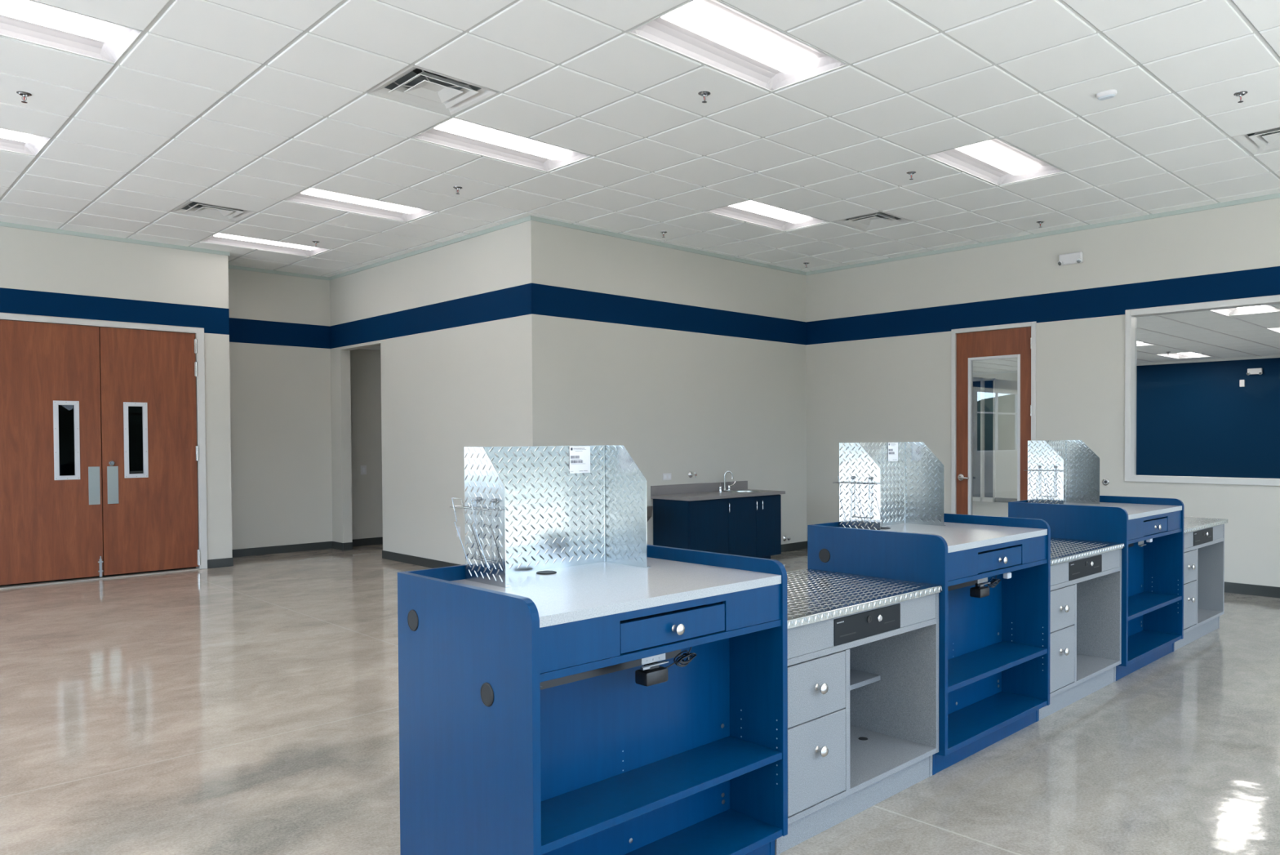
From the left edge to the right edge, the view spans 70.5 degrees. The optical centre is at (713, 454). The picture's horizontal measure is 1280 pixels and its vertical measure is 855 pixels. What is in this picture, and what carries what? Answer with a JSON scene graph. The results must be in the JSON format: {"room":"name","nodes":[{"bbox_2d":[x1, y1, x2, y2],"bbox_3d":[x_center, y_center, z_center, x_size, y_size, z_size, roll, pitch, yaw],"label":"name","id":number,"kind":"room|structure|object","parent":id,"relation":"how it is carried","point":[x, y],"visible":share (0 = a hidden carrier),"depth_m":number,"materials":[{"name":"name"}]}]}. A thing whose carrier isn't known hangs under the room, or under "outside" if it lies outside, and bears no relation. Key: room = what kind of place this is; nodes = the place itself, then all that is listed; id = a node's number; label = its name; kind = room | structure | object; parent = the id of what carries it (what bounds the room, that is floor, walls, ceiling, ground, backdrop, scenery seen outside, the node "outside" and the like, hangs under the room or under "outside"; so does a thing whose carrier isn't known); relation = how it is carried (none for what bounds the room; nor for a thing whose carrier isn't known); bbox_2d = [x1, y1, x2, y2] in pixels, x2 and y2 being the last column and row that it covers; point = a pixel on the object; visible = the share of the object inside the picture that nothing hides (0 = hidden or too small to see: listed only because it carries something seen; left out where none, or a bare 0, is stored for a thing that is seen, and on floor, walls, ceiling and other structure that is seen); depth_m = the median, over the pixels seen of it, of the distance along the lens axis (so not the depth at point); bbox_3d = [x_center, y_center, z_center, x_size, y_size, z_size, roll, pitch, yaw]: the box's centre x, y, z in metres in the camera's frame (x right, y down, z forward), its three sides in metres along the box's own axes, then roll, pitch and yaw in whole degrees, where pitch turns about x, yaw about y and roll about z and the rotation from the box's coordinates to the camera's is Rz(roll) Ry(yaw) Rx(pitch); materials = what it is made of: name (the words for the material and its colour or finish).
{"room":"retail store checkout","nodes":[
{"label":"retail store checkout","id":0,"kind":"room"},
{"bbox_2d":[0,566,195,586],"bbox_3d":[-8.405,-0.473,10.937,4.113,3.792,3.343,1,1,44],"label":"threshold","id":1,"kind":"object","parent":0,"point":[194,566],"depth_m":9.72,"materials":[{"name":"grey metal"}]},
{"bbox_2d":[0,226,232,559],"bbox_3d":[-8.951,-0.456,7.344,0.132,3.692,9.244,1,1,44],"label":"wall","id":2,"kind":"structure","parent":0,"point":[42,273],"depth_m":9.96,"materials":[{"name":"beige paint"}]},
{"bbox_2d":[0,313,207,589],"bbox_3d":[-6.591,-0.045,9.720,0.190,2.765,2.017,1,1,44],"label":"door","id":3,"kind":"structure","parent":2,"relation":"in","point":[103,423],"depth_m":9.67,"materials":[{"name":"brown wood"}]},
{"bbox_2d":[207,557,233,568],"bbox_3d":[-5.754,1.269,10.538,0.008,0.100,0.276,1,1,44],"label":"baseboard","id":4,"kind":"structure","parent":2,"relation":"attached to","point":[228,562],"depth_m":10.53,"materials":[{"name":"grey rubber"}]},
{"bbox_2d":[228,268,382,549],"bbox_3d":[-4.701,-0.574,12.886,0.132,3.692,4.887,1,1,44],"label":"wall","id":5,"kind":"structure","parent":0,"point":[280,349],"depth_m":11.89,"materials":[{"name":"beige paint"}]},
{"bbox_2d":[231,541,332,557],"bbox_3d":[-5.727,1.247,11.765,0.008,0.100,1.517,1,1,44],"label":"baseboard","id":6,"kind":"structure","parent":5,"relation":"attached to","point":[326,544],"depth_m":11.83,"materials":[{"name":"grey rubber"}]},
{"bbox_2d":[360,465,366,474],"bbox_3d":[-4.884,0.220,12.611,0.010,0.130,0.085,1,1,44],"label":"light switch","id":7,"kind":"object","parent":5,"relation":"attached to","point":[363,468],"visible":1,"depth_m":12.61,"materials":[{"name":"white plastic"}]},
{"bbox_2d":[362,345,380,350],"bbox_3d":[-3.425,-1.505,12.802,1.796,0.055,2.994,1,1,44],"label":"ceiling","id":8,"kind":"structure","parent":0,"point":[375,348],"depth_m":12.48,"materials":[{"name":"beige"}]},
{"bbox_2d":[329,222,531,564],"bbox_3d":[-3.451,-0.539,10.661,4.772,3.692,0.132,1,1,44],"label":"wall","id":9,"kind":"structure","parent":0,"point":[446,322],"depth_m":10.34,"materials":[{"name":"beige paint"}]},
{"bbox_2d":[332,541,462,568],"bbox_3d":[-3.443,1.256,10.689,4.778,0.100,0.138,1,1,44],"label":"baseboard","id":10,"kind":"structure","parent":9,"relation":"attached to","point":[433,563],"depth_m":10.81,"materials":[{"name":"grey rubber"}]},
{"bbox_2d":[457,526,460,537],"bbox_3d":[-2.814,0.856,9.973,0.072,0.115,0.009,1,1,44],"label":"wall outlet","id":11,"kind":"object","parent":9,"relation":"attached to","point":[458,527],"visible":0.69,"depth_m":9.96,"materials":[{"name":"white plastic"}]},
{"bbox_2d":[0,0,1279,276],"bbox_3d":[-1.598,-2.402,4.168,16.726,0.269,15.451,1,1,44],"label":"ceiling","id":12,"kind":"structure","parent":0,"point":[253,105],"depth_m":6.21,"materials":[{"name":"grey"}]},
{"bbox_2d":[16,91,31,102],"bbox_3d":[-4.366,-2.258,5.718,0.080,0.058,0.080,1,1,44],"label":"sprinkler","id":13,"kind":"object","parent":12,"relation":"attached to","point":[24,94],"visible":1,"depth_m":5.71,"materials":[{"name":"silver metal"}]},
{"bbox_2d":[0,128,51,155],"bbox_3d":[-5.450,-2.328,6.352,0.598,0.065,1.198,1,1,44],"label":"ceiling light","id":14,"kind":"object","parent":12,"relation":"attached to","point":[11,140],"visible":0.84,"depth_m":6.79,"materials":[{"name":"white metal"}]},
{"bbox_2d":[0,0,142,63],"bbox_3d":[-3.708,-2.305,4.646,0.598,0.065,1.198,1,1,44],"label":"ceiling light","id":15,"kind":"object","parent":12,"relation":"attached to","point":[31,21],"visible":0.91,"depth_m":4.93,"materials":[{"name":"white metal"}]},
{"bbox_2d":[169,200,257,222],"bbox_3d":[-4.830,-2.413,8.728,0.598,0.144,0.598,1,1,44],"label":"ceiling vent","id":16,"kind":"object","parent":12,"relation":"in","point":[189,207],"visible":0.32,"depth_m":8.79,"materials":[{"name":"grey metal"}]},
{"bbox_2d":[200,232,330,256],"bbox_3d":[-5.062,-2.400,10.235,0.598,0.065,1.198,1,1,44],"label":"ceiling light","id":17,"kind":"object","parent":12,"relation":"attached to","point":[218,237],"visible":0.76,"depth_m":10.34,"materials":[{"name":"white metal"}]},
{"bbox_2d":[284,186,435,222],"bbox_3d":[-3.319,-2.377,8.530,0.598,0.065,1.198,1,1,44],"label":"ceiling light","id":18,"kind":"object","parent":12,"relation":"attached to","point":[309,196],"visible":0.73,"depth_m":8.61,"materials":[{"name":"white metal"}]},
{"bbox_2d":[367,65,499,115],"bbox_3d":[-1.780,-2.373,5.744,0.598,0.144,0.598,1,1,44],"label":"ceiling vent","id":19,"kind":"object","parent":12,"relation":"in","point":[415,86],"visible":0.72,"depth_m":5.81,"materials":[{"name":"white metal"}]},
{"bbox_2d":[453,186,462,194],"bbox_3d":[-2.234,-2.307,7.896,0.080,0.058,0.080,1,1,44],"label":"sprinkler","id":20,"kind":"object","parent":12,"relation":"attached to","point":[457,188],"visible":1,"depth_m":7.89,"materials":[{"name":"silver metal"}]},
{"bbox_2d":[411,116,592,172],"bbox_3d":[-1.576,-2.353,6.825,0.598,0.065,1.198,1,1,44],"label":"ceiling light","id":21,"kind":"object","parent":12,"relation":"attached to","point":[455,133],"visible":0.88,"depth_m":6.88,"materials":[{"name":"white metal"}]},
{"bbox_2d":[697,91,710,102],"bbox_3d":[-0.055,-2.277,5.765,0.080,0.058,0.080,1,1,44],"label":"sprinkler","id":22,"kind":"object","parent":12,"relation":"attached to","point":[704,94],"visible":1,"depth_m":5.76,"materials":[{"name":"silver metal"}]},
{"bbox_2d":[627,0,848,92],"bbox_3d":[0.167,-2.330,5.120,0.598,0.065,1.198,1,1,44],"label":"ceiling light","id":23,"kind":"object","parent":12,"relation":"attached to","point":[716,34],"visible":0.94,"depth_m":5.15,"materials":[{"name":"white plastic"}]},
{"bbox_2d":[705,199,829,231],"bbox_3d":[0.555,-2.402,9.003,0.598,0.065,1.198,1,1,44],"label":"ceiling light","id":24,"kind":"object","parent":12,"relation":"attached to","point":[750,211],"visible":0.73,"depth_m":9.10,"materials":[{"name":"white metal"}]},
{"bbox_2d":[831,211,912,231],"bbox_3d":[1.630,-2.450,9.230,0.598,0.144,0.598,1,1,44],"label":"ceiling vent","id":25,"kind":"object","parent":12,"relation":"in","point":[877,220],"visible":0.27,"depth_m":9.29,"materials":[{"name":"grey metal"}]},
{"bbox_2d":[906,171,915,179],"bbox_3d":[1.650,-2.316,7.508,0.080,0.058,0.080,1,1,44],"label":"sprinkler","id":26,"kind":"object","parent":12,"relation":"attached to","point":[910,173],"visible":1,"depth_m":7.50,"materials":[{"name":"silver metal"}]},
{"bbox_2d":[925,137,1064,186],"bbox_3d":[2.298,-2.378,7.298,0.598,0.065,1.198,1,1,44],"label":"ceiling light","id":27,"kind":"object","parent":12,"relation":"attached to","point":[994,161],"visible":0.8,"depth_m":7.38,"materials":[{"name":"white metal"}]},
{"bbox_2d":[1035,221,1044,227],"bbox_3d":[3.355,-2.355,9.250,0.080,0.058,0.080,1,1,44],"label":"sprinkler","id":28,"kind":"object","parent":12,"relation":"attached to","point":[1038,222],"visible":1,"depth_m":9.24,"materials":[{"name":"silver metal"}]},
{"bbox_2d":[1096,89,1116,100],"bbox_3d":[2.522,-2.299,5.784,0.124,0.035,0.074,1,1,44],"label":"ceiling sensor","id":29,"kind":"object","parent":12,"relation":"attached to","point":[1108,94],"visible":1,"depth_m":5.76,"materials":[{"name":"white plastic"}]},
{"bbox_2d":[1233,91,1247,102],"bbox_3d":[3.393,-2.293,5.803,0.080,0.058,0.080,1,1,44],"label":"sprinkler","id":30,"kind":"object","parent":12,"relation":"attached to","point":[1240,94],"visible":1,"depth_m":5.79,"materials":[{"name":"silver metal"}]},
{"bbox_2d":[1231,126,1279,155],"bbox_3d":[4.245,-2.415,6.672,0.598,0.144,0.598,1,1,44],"label":"ceiling vent","id":31,"kind":"object","parent":12,"relation":"in","point":[1268,140],"visible":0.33,"depth_m":6.80,"materials":[{"name":"grey metal"}]},
{"bbox_2d":[0,500,1279,854],"bbox_3d":[1.768,1.397,7.710,16.796,0.120,25.300,1,1,44],"label":"floor","id":32,"kind":"structure","parent":0,"point":[250,706],"depth_m":4.45,"materials":[{"name":"concrete"}]},
{"bbox_2d":[397,544,787,854],"bbox_3d":[-0.372,0.903,3.025,0.778,1.055,1.059,1,1,44],"label":"service counter","id":33,"kind":"object","parent":32,"relation":"on","point":[593,759],"visible":1,"depth_m":2.83,"materials":[{"name":"blue laminate"}]},
{"bbox_2d":[464,444,650,587],"bbox_3d":[-0.535,0.196,3.187,0.245,0.450,0.625,1,1,44],"label":"partition","id":34,"kind":"structure","parent":33,"relation":"on","point":[563,505],"depth_m":3.30,"materials":[{"name":"silver metal"}]},
{"bbox_2d":[449,496,505,573],"bbox_3d":[-0.773,0.260,2.933,0.285,0.235,0.076,1,1,44],"label":"wire rack","id":35,"kind":"object","parent":34,"relation":"attached to","point":[475,499],"visible":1,"depth_m":2.91,"materials":[{"name":"silver metal"}]},
{"bbox_2d":[449,556,781,627],"bbox_3d":[-0.376,0.437,3.022,0.731,0.029,1.005,1,1,44],"label":"countertop","id":36,"kind":"structure","parent":33,"relation":"on","point":[590,590],"depth_m":2.93,"materials":[{"name":"grey laminate"}]},
{"bbox_2d":[541,735,782,854],"bbox_3d":[-0.200,1.053,2.864,0.250,0.024,1.003,1,1,44],"label":"shelf","id":37,"kind":"object","parent":33,"relation":"attached to","point":[571,813],"depth_m":2.84,"materials":[{"name":"blue laminate"}]},
{"bbox_2d":[635,646,697,686],"bbox_3d":[-0.108,0.664,2.939,0.063,0.109,0.350,1,1,42],"label":"power adapter","id":38,"kind":"object","parent":33,"relation":"attached to","point":[655,674],"visible":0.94,"depth_m":2.83,"materials":[{"name":"black plastic"}]},
{"bbox_2d":[623,808,782,854],"bbox_3d":[-0.372,1.321,3.037,0.733,0.024,1.005,1,1,44],"label":"shelf","id":39,"kind":"object","parent":33,"relation":"attached to","point":[717,831],"depth_m":3.08,"materials":[{"name":"blue laminate"}]},
{"bbox_2d":[653,493,781,558],"bbox_3d":[0.084,0.892,10.426,0.620,0.808,1.523,1,1,44],"label":"base cabinet","id":40,"kind":"object","parent":32,"relation":"on","point":[747,526],"visible":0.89,"depth_m":10.08,"materials":[{"name":"blue laminate"}]},
{"bbox_2d":[650,480,785,500],"bbox_3d":[0.083,0.481,10.430,0.626,0.275,1.595,1,1,44],"label":"countertop","id":41,"kind":"structure","parent":40,"relation":"on","point":[705,491],"depth_m":10.37,"materials":[{"name":"grey laminate"}]},
{"bbox_2d":[718,470,735,491],"bbox_3d":[0.150,0.320,10.739,0.087,0.247,0.281,1,1,44],"label":"faucet","id":42,"kind":"object","parent":41,"relation":"on","point":[726,472],"visible":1,"depth_m":10.75,"materials":[{"name":"silver metal"}]},
{"bbox_2d":[728,489,761,492],"bbox_3d":[0.374,0.525,10.710,0.410,0.175,0.410,1,1,44],"label":"basin","id":43,"kind":"object","parent":41,"relation":"in","point":[737,491],"depth_m":10.87,"materials":[{"name":"silver metal"}]},
{"bbox_2d":[774,568,942,854],"bbox_3d":[0.370,0.992,3.792,0.767,0.845,1.054,1,1,44],"label":"base cabinet","id":44,"kind":"object","parent":32,"relation":"on","point":[863,713],"depth_m":3.64,"materials":[{"name":"laminate"}]},
{"bbox_2d":[849,668,880,689],"bbox_3d":[0.392,1.020,4.034,0.423,0.022,0.630,1,1,44],"label":"shelf","id":45,"kind":"object","parent":44,"relation":"attached to","point":[859,677],"depth_m":4.09,"materials":[{"name":"grey laminate"}]},
{"bbox_2d":[807,512,1050,774],"bbox_3d":[1.111,0.870,4.540,0.778,1.055,1.059,1,1,44],"label":"service counter","id":46,"kind":"object","parent":32,"relation":"on","point":[994,648],"visible":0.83,"depth_m":4.45,"materials":[{"name":"blue laminate"}]},
{"bbox_2d":[839,441,946,529],"bbox_3d":[0.943,0.162,4.697,0.245,0.450,0.625,1,1,44],"label":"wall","id":47,"kind":"structure","parent":46,"relation":"on","point":[912,477],"depth_m":4.85,"materials":[{"name":"silver metal"}]},
{"bbox_2d":[832,475,882,524],"bbox_3d":[0.704,0.226,4.443,0.285,0.235,0.076,1,1,44],"label":"wire rack","id":48,"kind":"object","parent":47,"relation":"attached to","point":[851,477],"visible":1,"depth_m":4.42,"materials":[{"name":"silver metal"}]},
{"bbox_2d":[880,521,1047,552],"bbox_3d":[1.106,0.404,4.537,0.731,0.029,1.005,1,1,44],"label":"countertop","id":49,"kind":"structure","parent":46,"relation":"on","point":[958,536],"depth_m":4.51,"materials":[{"name":"grey laminate"}]},
{"bbox_2d":[969,574,1000,597],"bbox_3d":[1.374,0.630,4.454,0.063,0.109,0.350,1,1,42],"label":"power adapter","id":50,"kind":"object","parent":46,"relation":"attached to","point":[977,591],"visible":0.94,"depth_m":4.34,"materials":[{"name":"black plastic"}]},
{"bbox_2d":[947,691,1047,753],"bbox_3d":[1.111,1.287,4.552,0.733,0.024,1.005,1,1,44],"label":"shelf","id":51,"kind":"object","parent":46,"relation":"attached to","point":[973,719],"depth_m":4.45,"materials":[{"name":"blue laminate"}]},
{"bbox_2d":[947,640,1047,692],"bbox_3d":[1.282,1.020,4.379,0.250,0.024,1.003,1,1,44],"label":"shelf","id":52,"kind":"object","parent":46,"relation":"attached to","point":[966,666],"depth_m":4.44,"materials":[{"name":"blue laminate"}]},
{"bbox_2d":[1003,572,1011,578],"bbox_3d":[1.489,0.610,4.650,0.045,0.047,0.112,-1,1,-26],"label":"plug","id":53,"kind":"object","parent":46,"relation":"attached to","point":[1008,575],"visible":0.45,"depth_m":4.60,"materials":[{"name":"white plastic"}]},
{"bbox_2d":[1038,537,1124,719],"bbox_3d":[1.848,0.958,5.303,0.767,0.845,1.056,1,1,44],"label":"base cabinet","id":54,"kind":"object","parent":32,"relation":"on","point":[1086,631],"depth_m":5.20,"materials":[{"name":"laminate"}]},
{"bbox_2d":[1008,495,1184,680],"bbox_3d":[2.591,0.836,6.053,0.778,1.055,1.055,1,1,44],"label":"service counter","id":55,"kind":"object","parent":32,"relation":"on","point":[1153,572],"visible":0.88,"depth_m":5.96,"materials":[{"name":"blue laminate"}]},
{"bbox_2d":[1027,440,1099,504],"bbox_3d":[2.422,0.128,6.209,0.245,0.450,0.625,1,1,44],"label":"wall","id":56,"kind":"structure","parent":55,"relation":"on","point":[1077,465],"depth_m":6.35,"materials":[{"name":"silver metal"}]},
{"bbox_2d":[1028,465,1066,502],"bbox_3d":[2.183,0.193,5.955,0.285,0.235,0.076,1,1,44],"label":"wire rack","id":57,"kind":"object","parent":56,"relation":"attached to","point":[1039,466],"visible":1,"depth_m":5.94,"materials":[{"name":"silver metal"}]},
{"bbox_2d":[1063,502,1182,519],"bbox_3d":[2.585,0.370,6.049,0.731,0.029,1.005,1,1,44],"label":"countertop","id":58,"kind":"structure","parent":55,"relation":"on","point":[1134,510],"depth_m":6.02,"materials":[{"name":"grey laminate"}]},
{"bbox_2d":[1127,629,1182,665],"bbox_3d":[2.590,1.254,6.064,0.733,0.024,1.005,1,1,44],"label":"shelf","id":59,"kind":"object","parent":55,"relation":"attached to","point":[1141,642],"depth_m":6.01,"materials":[{"name":"blue laminate"}]},
{"bbox_2d":[1128,591,1182,620],"bbox_3d":[2.761,0.986,5.890,0.250,0.024,1.003,1,1,44],"label":"shelf","id":60,"kind":"object","parent":55,"relation":"attached to","point":[1140,603],"depth_m":5.99,"materials":[{"name":"blue laminate"}]},
{"bbox_2d":[1173,516,1227,650],"bbox_3d":[3.335,0.924,6.823,0.767,0.845,1.077,1,1,44],"label":"base cabinet","id":61,"kind":"object","parent":32,"relation":"on","point":[1203,563],"depth_m":6.76,"materials":[{"name":"laminate"}]},
{"bbox_2d":[523,220,806,544],"bbox_3d":[-0.319,-0.551,10.545,0.132,3.692,4.346,1,1,44],"label":"wall","id":62,"kind":"structure","parent":0,"point":[686,362],"depth_m":10.27,"materials":[{"name":"beige paint"}]},
{"bbox_2d":[646,505,653,522],"bbox_3d":[-0.911,0.625,9.559,0.426,0.261,0.380,1,1,44],"label":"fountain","id":63,"kind":"object","parent":62,"relation":"attached to","point":[649,508],"visible":0.16,"depth_m":9.51,"materials":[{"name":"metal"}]},
{"bbox_2d":[662,472,671,479],"bbox_3d":[-0.521,0.254,10.251,0.009,0.078,0.130,1,1,44],"label":"wall outlet","id":64,"kind":"object","parent":62,"relation":"attached to","point":[667,476],"visible":1,"depth_m":10.25,"materials":[{"name":"white plastic"}]},
{"bbox_2d":[688,471,697,477],"bbox_3d":[-0.230,0.238,10.490,0.090,0.076,0.076,1,1,44],"label":"stub","id":65,"kind":"object","parent":62,"relation":"attached to","point":[691,473],"visible":1,"depth_m":10.50,"materials":[{"name":"silver metal"}]},
{"bbox_2d":[650,480,747,495],"bbox_3d":[-0.134,0.394,10.641,0.020,0.106,1.595,1,1,44],"label":"backsplash","id":66,"kind":"structure","parent":62,"relation":"attached to","point":[739,485],"depth_m":10.54,"materials":[{"name":"grey laminate"}]},
{"bbox_2d":[782,534,791,540],"bbox_3d":[0.964,1.093,11.722,0.090,0.076,0.076,1,1,44],"label":"stub","id":67,"kind":"object","parent":62,"relation":"attached to","point":[784,537],"visible":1,"depth_m":11.73,"materials":[{"name":"silver metal"}]},
{"bbox_2d":[781,540,807,551],"bbox_3d":[-0.262,1.245,10.530,0.008,0.100,4.345,1,1,44],"label":"baseboard","id":68,"kind":"structure","parent":62,"relation":"attached to","point":[802,544],"depth_m":11.88,"materials":[{"name":"grey rubber"}]},
{"bbox_2d":[972,380,993,497],"bbox_3d":[6.331,-0.446,20.933,1.200,3.050,0.240,1,1,44],"label":"wall","id":69,"kind":"structure","parent":0,"point":[988,384],"depth_m":21.04,"materials":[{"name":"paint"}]},
{"bbox_2d":[972,377,995,502],"bbox_3d":[6.211,-0.327,20.780,0.655,2.820,0.110,1,1,44],"label":"window","id":70,"kind":"structure","parent":69,"relation":"in","point":[982,498],"depth_m":20.74,"materials":[{"name":"grey paint"}]},
{"bbox_2d":[972,372,1017,498],"bbox_3d":[7.055,-0.266,13.310,13.500,2.960,9.649,1,1,44],"label":"wall","id":71,"kind":"structure","parent":0,"point":[1006,427],"depth_m":20.35,"materials":[{"name":"beige paint"}]},
{"bbox_2d":[995,497,1017,502],"bbox_3d":[7.088,1.045,19.904,1.850,0.100,0.020,1,1,44],"label":"baseboard","id":72,"kind":"structure","parent":71,"relation":"attached to","point":[997,499],"depth_m":20.38,"materials":[{"name":"grey rubber"}]},
{"bbox_2d":[805,197,1279,586],"bbox_3d":[5.401,-0.531,8.080,11.756,3.692,0.132,1,1,44],"label":"wall","id":73,"kind":"structure","parent":0,"point":[878,335],"depth_m":9.69,"materials":[{"name":"beige paint"}]},
{"bbox_2d":[0,192,1279,280],"bbox_3d":[-1.284,-2.323,8.077,21.695,0.049,8.322,0,1,0],"label":"trim","id":74,"kind":"structure","parent":73,"relation":"attached to","point":[1273,196],"depth_m":9.92,"materials":[{"name":"grey"}]},
{"bbox_2d":[951,321,1035,515],"bbox_3d":[3.181,-0.082,10.220,1.017,2.735,0.191,1,1,44],"label":"door","id":75,"kind":"structure","parent":73,"relation":"in","point":[1018,340],"depth_m":10.31,"materials":[{"name":"brown wood"}]},
{"bbox_2d":[806,541,1279,597],"bbox_3d":[5.410,1.266,8.015,11.618,0.100,0.008,1,1,44],"label":"baseboard","id":76,"kind":"structure","parent":73,"relation":"attached to","point":[1229,587],"depth_m":8.40,"materials":[{"name":"grey rubber"}]},
{"bbox_2d":[1057,251,1083,266],"bbox_3d":[3.762,-2.054,9.500,0.253,0.124,0.084,1,1,44],"label":"emergency light","id":77,"kind":"object","parent":73,"relation":"attached to","point":[1075,257],"visible":1,"depth_m":9.49,"materials":[{"name":"white plastic"}]},
{"bbox_2d":[1102,478,1109,484],"bbox_3d":[4.053,0.286,9.319,0.072,0.072,0.011,1,1,44],"label":"port","id":78,"kind":"object","parent":73,"relation":"attached to","point":[1105,482],"visible":1,"depth_m":9.31,"materials":[{"name":"silver metal"}]},
{"bbox_2d":[1124,294,1279,485],"bbox_3d":[5.830,-0.572,7.660,4.455,1.736,0.166,1,1,44],"label":"window","id":79,"kind":"structure","parent":73,"relation":"in","point":[1131,315],"depth_m":9.05,"materials":[{"name":"grey paint"}]},
{"bbox_2d":[972,303,1279,373],"bbox_3d":[6.977,-1.861,13.280,13.400,0.250,9.549,1,1,44],"label":"ceiling","id":80,"kind":"structure","parent":0,"point":[1216,335],"depth_m":13.58,"materials":[{"name":"grey"}]},
{"bbox_2d":[1136,341,1152,346],"bbox_3d":[6.513,-1.791,14.328,0.598,0.065,1.198,1,1,44],"label":"ceiling light","id":81,"kind":"object","parent":80,"relation":"attached to","point":[1138,344],"visible":0.17,"depth_m":14.65,"materials":[{"name":"grey plastic"}]},
{"bbox_2d":[1159,351,1211,358],"bbox_3d":[8.644,-1.839,16.506,0.598,0.065,1.198,1,1,44],"label":"ceiling light","id":82,"kind":"object","parent":80,"relation":"attached to","point":[1188,354],"visible":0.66,"depth_m":16.82,"materials":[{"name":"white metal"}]},
{"bbox_2d":[1213,305,1279,315],"bbox_3d":[6.125,-1.720,10.444,0.598,0.065,1.198,1,1,44],"label":"ceiling light","id":83,"kind":"object","parent":80,"relation":"attached to","point":[1260,308],"visible":0.4,"depth_m":10.81,"materials":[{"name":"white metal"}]},
{"bbox_2d":[1268,327,1279,332],"bbox_3d":[8.256,-1.768,12.623,0.598,0.065,1.198,1,1,44],"label":"ceiling light","id":84,"kind":"object","parent":80,"relation":"attached to","point":[1277,329],"visible":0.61,"depth_m":12.63,"materials":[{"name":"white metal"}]},
{"bbox_2d":[1136,357,1279,478],"bbox_3d":[11.466,-0.328,15.673,10.300,2.960,0.100,1,1,44],"label":"wall","id":85,"kind":"structure","parent":0,"point":[1193,419],"depth_m":17.44,"materials":[{"name":"blue paint"}]},
{"bbox_2d":[972,355,1279,374],"bbox_3d":[10.348,-1.798,16.656,13.300,0.044,0.012,1,1,44],"label":"trim","id":86,"kind":"structure","parent":85,"relation":"attached to","point":[1274,356],"depth_m":17.63,"materials":[{"name":"white metal"}]},
{"bbox_2d":[1239,379,1244,386],"bbox_3d":[9.978,-1.338,17.012,0.082,0.132,0.035,1,1,44],"label":"alarm box","id":87,"kind":"object","parent":85,"relation":"attached to","point":[1242,381],"visible":1,"depth_m":17.00,"materials":[{"name":"white plastic"}]},
{"bbox_2d":[1246,368,1262,374],"bbox_3d":[10.110,-1.541,16.844,0.253,0.124,0.084,1,1,44],"label":"emergency light","id":88,"kind":"object","parent":85,"relation":"attached to","point":[1250,371],"visible":1,"depth_m":16.84,"materials":[{"name":"white plastic"}]},
{"bbox_3d":[-3.351,-0.579,12.819,1.896,3.692,3.094,1,1,44],"label":"wall","id":89,"kind":"structure","parent":0,"visible":0},
{"bbox_2d":[352,536,382,546],"bbox_3d":[-4.053,1.209,13.476,0.008,0.100,2.994,1,1,44],"label":"baseboard","id":90,"kind":"structure","parent":89,"relation":"attached to","point":[374,540],"depth_m":12.66,"materials":[{"name":"grey rubber"}]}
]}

